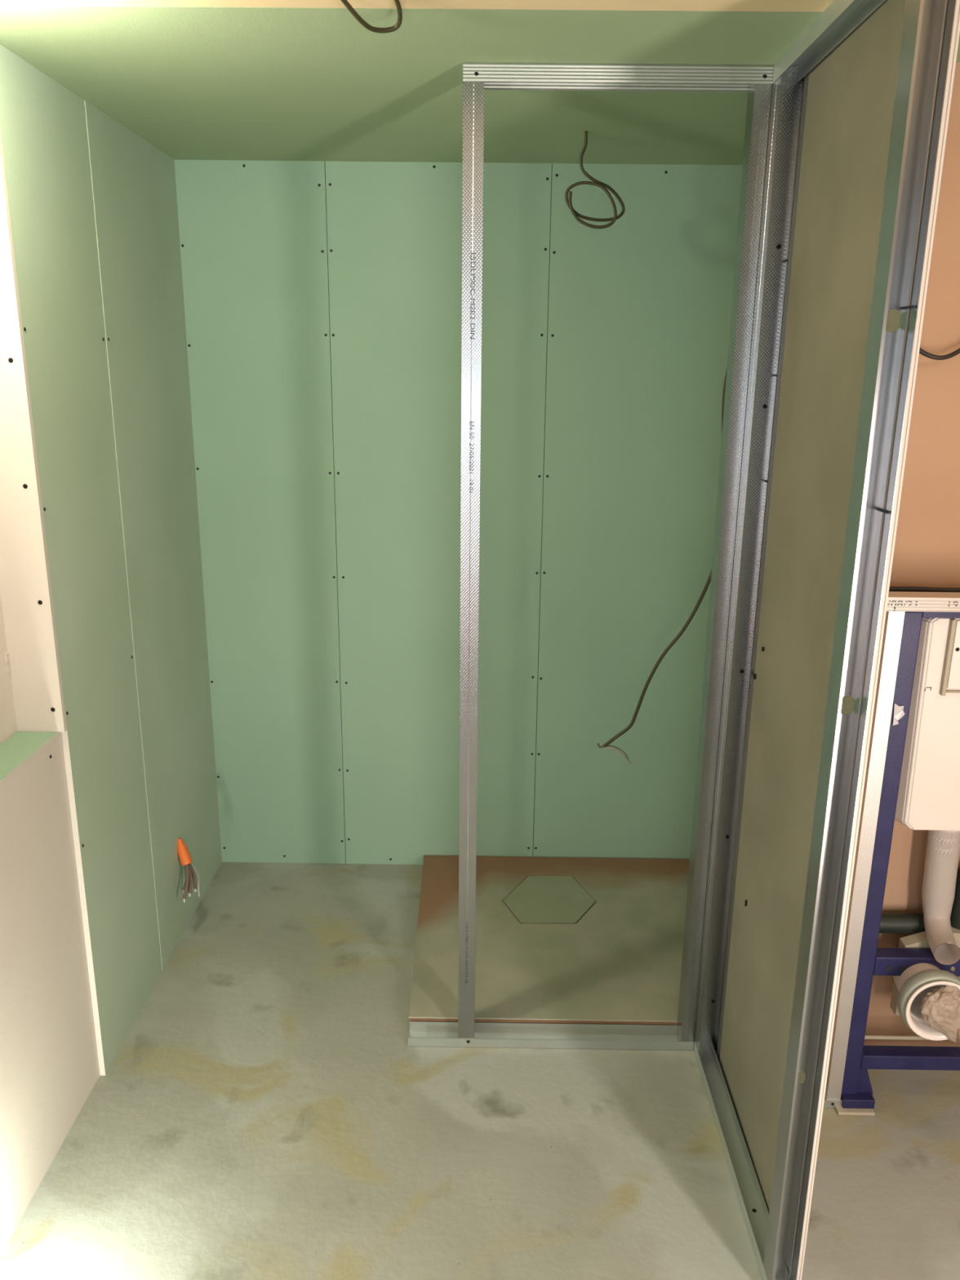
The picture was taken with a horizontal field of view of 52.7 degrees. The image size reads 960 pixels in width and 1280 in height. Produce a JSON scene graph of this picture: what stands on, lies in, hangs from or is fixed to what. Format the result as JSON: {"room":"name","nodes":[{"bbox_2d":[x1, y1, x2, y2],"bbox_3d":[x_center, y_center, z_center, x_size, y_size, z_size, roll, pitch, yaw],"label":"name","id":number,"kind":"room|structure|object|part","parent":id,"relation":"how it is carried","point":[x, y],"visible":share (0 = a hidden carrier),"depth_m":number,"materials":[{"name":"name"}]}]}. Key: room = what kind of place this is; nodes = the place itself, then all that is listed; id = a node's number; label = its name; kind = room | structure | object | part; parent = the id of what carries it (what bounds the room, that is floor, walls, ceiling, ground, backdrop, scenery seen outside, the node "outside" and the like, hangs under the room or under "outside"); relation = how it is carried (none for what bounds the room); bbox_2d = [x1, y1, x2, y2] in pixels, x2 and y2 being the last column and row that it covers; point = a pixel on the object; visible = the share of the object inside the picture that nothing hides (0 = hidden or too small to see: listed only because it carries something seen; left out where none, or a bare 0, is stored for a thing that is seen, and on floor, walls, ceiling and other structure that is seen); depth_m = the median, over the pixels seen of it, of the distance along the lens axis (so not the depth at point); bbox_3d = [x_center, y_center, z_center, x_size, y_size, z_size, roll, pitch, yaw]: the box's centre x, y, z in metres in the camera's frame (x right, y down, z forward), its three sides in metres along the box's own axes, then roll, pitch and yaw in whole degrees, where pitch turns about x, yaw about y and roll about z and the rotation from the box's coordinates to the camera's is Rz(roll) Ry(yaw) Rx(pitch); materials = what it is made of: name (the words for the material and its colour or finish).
{"room":"building under construction","nodes":[
{"label":"building under construction","id":0,"kind":"room"},
{"bbox_2d":[0,44,222,1255],"bbox_3d":[-0.929,0.341,0.639,0.163,2.081,4.631,1,16,0],"label":"wall","id":1,"kind":"structure","parent":0,"point":[93,208],"depth_m":2.07,"materials":[{"name":"green"}]},
{"bbox_3d":[-0.952,0.073,0.044,0.012,1.246,3.628,1,16,0],"label":"plasterboard panel","id":2,"kind":"part","parent":1,"relation":"part of","materials":[{"name":"white paint"}]},
{"bbox_2d":[0,731,61,787],"bbox_3d":[-0.917,0.678,0.219,0.094,0.013,3.641,1,16,0],"label":"ledge","id":3,"kind":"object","parent":1,"relation":"on","point":[19,750],"depth_m":1.87,"materials":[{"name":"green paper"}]},
{"bbox_3d":[-0.837,-0.201,2.583,0.014,2.081,0.593,1,16,0],"label":"plasterboard panel","id":4,"kind":"part","parent":1,"relation":"part of","materials":[{"name":"green paper"}]},
{"bbox_2d":[177,837,199,902],"bbox_3d":[-0.818,0.652,2.688,0.052,0.192,0.116,1,16,0],"label":"conduit","id":5,"kind":"object","parent":1,"relation":"attached to","point":[184,856],"visible":1,"depth_m":2.68,"materials":[{"name":"orange plastic"}]},
{"bbox_2d":[174,160,766,866],"bbox_3d":[0.296,-0.280,2.909,2.950,2.081,0.102,1,16,0],"label":"wall","id":6,"kind":"structure","parent":0,"point":[322,300],"depth_m":2.82,"materials":[{"name":"green"}]},
{"bbox_3d":[-0.677,-0.281,2.874,0.503,2.081,0.012,1,16,0],"label":"plasterboard panel","id":7,"kind":"part","parent":6,"relation":"part of","materials":[{"name":"green paper"}]},
{"bbox_3d":[-0.122,-0.274,2.871,0.605,2.081,0.012,1,16,0],"label":"plasterboard panel","id":8,"kind":"part","parent":6,"relation":"part of","materials":[{"name":"green paper"}]},
{"bbox_3d":[0.502,-0.266,2.867,0.639,2.081,0.012,1,16,0],"label":"plasterboard panel","id":9,"kind":"part","parent":6,"relation":"part of","materials":[{"name":"green paper"}]},
{"bbox_2d":[0,862,959,1279],"bbox_3d":[0.264,1.390,0.982,2.950,0.100,4.750,1,16,0],"label":"floor","id":10,"kind":"structure","parent":0,"point":[267,1111],"depth_m":2.00,"materials":[{"name":"grey concrete"}]},
{"bbox_2d":[408,855,707,1034],"bbox_3d":[0.261,0.827,2.741,0.892,0.036,0.817,1,16,0],"label":"shower tray","id":11,"kind":"object","parent":10,"relation":"on","point":[589,940],"visible":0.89,"depth_m":2.67,"materials":[{"name":"brown"}]},
{"bbox_2d":[408,62,773,1050],"bbox_3d":[0.179,-0.040,2.044,0.678,2.080,0.060,1,16,0],"label":"frame","id":12,"kind":"object","parent":10,"relation":"on","point":[756,80],"visible":1,"depth_m":1.96,"materials":[{"name":"metal"}]},
{"bbox_2d":[693,0,959,1279],"bbox_3d":[0.542,0.054,1.720,0.059,2.080,0.676,1,16,0],"label":"partition wall","id":13,"kind":"structure","parent":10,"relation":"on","point":[861,101],"depth_m":1.62,"materials":[{"name":"metal"}]},
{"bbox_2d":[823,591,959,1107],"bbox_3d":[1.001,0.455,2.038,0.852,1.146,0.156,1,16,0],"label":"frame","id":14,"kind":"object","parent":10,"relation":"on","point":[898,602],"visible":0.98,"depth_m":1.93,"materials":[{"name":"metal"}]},
{"bbox_2d":[888,586,959,592],"bbox_3d":[1.013,-0.100,1.924,0.601,0.013,0.032,1,16,0],"label":"metal track","id":15,"kind":"object","parent":14,"relation":"on","point":[891,588],"visible":0.59,"depth_m":1.91,"materials":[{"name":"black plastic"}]},
{"bbox_2d":[835,611,959,1115],"bbox_3d":[1.053,0.489,1.974,0.541,1.118,0.292,1,16,0],"label":"support frame","id":16,"kind":"object","parent":10,"relation":"on","point":[921,785],"visible":0.99,"depth_m":1.97,"materials":[{"name":"blue metal"}]},
{"bbox_3d":[0.817,1.015,2.143,0.080,0.008,0.092,1,16,0],"label":"foot plate","id":17,"kind":"part","parent":16,"relation":"part of","materials":[{"name":"beige plastic"}]},
{"bbox_3d":[0.815,0.466,1.996,0.036,1.090,0.040,1,16,0],"label":"leg","id":18,"kind":"part","parent":16,"relation":"part of","materials":[{"name":"blue metal"}]},
{"bbox_3d":[0.928,0.879,2.142,0.168,0.009,0.009,1,16,0],"label":"threaded rod","id":19,"kind":"part","parent":16,"relation":"part of","materials":[{"name":"beige plastic"}]},
{"bbox_2d":[893,703,904,725],"bbox_3d":[0.813,0.145,1.881,0.023,0.046,0.004,1,16,0],"label":"scrap","id":20,"kind":"object","parent":16,"relation":"attached to","point":[899,713],"visible":1,"depth_m":1.88,"materials":[{"name":"white paper"}]},
{"bbox_2d":[893,963,959,1040],"bbox_3d":[0.929,0.731,2.018,0.136,0.136,0.142,1,16,0],"label":"pipe","id":21,"kind":"object","parent":16,"relation":"attached to","point":[924,993],"depth_m":1.96,"materials":[{"name":"beige plastic"}]},
{"bbox_3d":[1.050,0.030,1.864,0.283,0.137,0.005,1,16,0],"label":"access plate","id":22,"kind":"part","parent":16,"relation":"part of","materials":[{"name":"beige plastic"}]},
{"bbox_2d":[0,0,959,164],"bbox_3d":[0.286,-0.701,0.399,2.950,0.080,4.750,1,16,0],"label":"ceiling","id":23,"kind":"structure","parent":0,"point":[245,80],"depth_m":1.77,"materials":[{"name":"green"}]},
{"bbox_2d":[340,0,402,33],"bbox_3d":[-0.168,-0.944,1.453,0.100,0.039,0.107,1,16,0],"label":"cable","id":24,"kind":"object","parent":23,"relation":"hanging from","point":[388,29],"visible":1,"depth_m":1.47,"materials":[{"name":"black plastic"}]},
{"bbox_3d":[0.291,-0.807,0.903,2.950,0.012,1.198,1,16,0],"label":"plasterboard panel","id":25,"kind":"part","parent":23,"relation":"part of","materials":[{"name":"green paper"}]},
{"bbox_3d":[0.305,-1.224,2.397,2.950,0.012,0.481,1,16,0],"label":"plasterboard panel","id":26,"kind":"part","parent":23,"relation":"part of","materials":[{"name":"green paper"}]},
{"bbox_2d":[564,130,625,228],"bbox_3d":[0.271,-1.071,2.259,0.144,0.210,0.023,0,16,-2],"label":"cable","id":27,"kind":"object","parent":23,"relation":"hanging from","point":[602,185],"visible":1,"depth_m":2.27,"materials":[{"name":"black plastic"}]},
{"bbox_2d":[863,62,959,1046],"bbox_3d":[1.172,-0.018,2.003,1.182,2.081,0.030,1,16,0],"label":"wall","id":28,"kind":"structure","parent":0,"point":[926,550],"depth_m":1.91,"materials":[{"name":"beige paint"}]},
{"bbox_2d":[919,347,959,359],"bbox_3d":[0.878,-0.580,1.816,0.207,0.106,0.035,1,16,0],"label":"cable","id":29,"kind":"object","parent":28,"relation":"attached to","point":[922,352],"visible":0.56,"depth_m":1.81,"materials":[{"name":"black plastic"}]},
{"bbox_3d":[0.758,-0.147,2.452,0.013,2.081,0.846,1,16,0],"label":"wall","id":30,"kind":"structure","parent":0,"visible":0},
{"bbox_2d":[596,317,754,764],"bbox_3d":[0.539,-0.281,2.465,0.434,1.280,0.030,0,16,-4],"label":"power cable","id":31,"kind":"object","parent":30,"relation":"attached to","point":[606,744],"visible":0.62,"depth_m":2.55,"materials":[{"name":"black plastic"}]}
]}

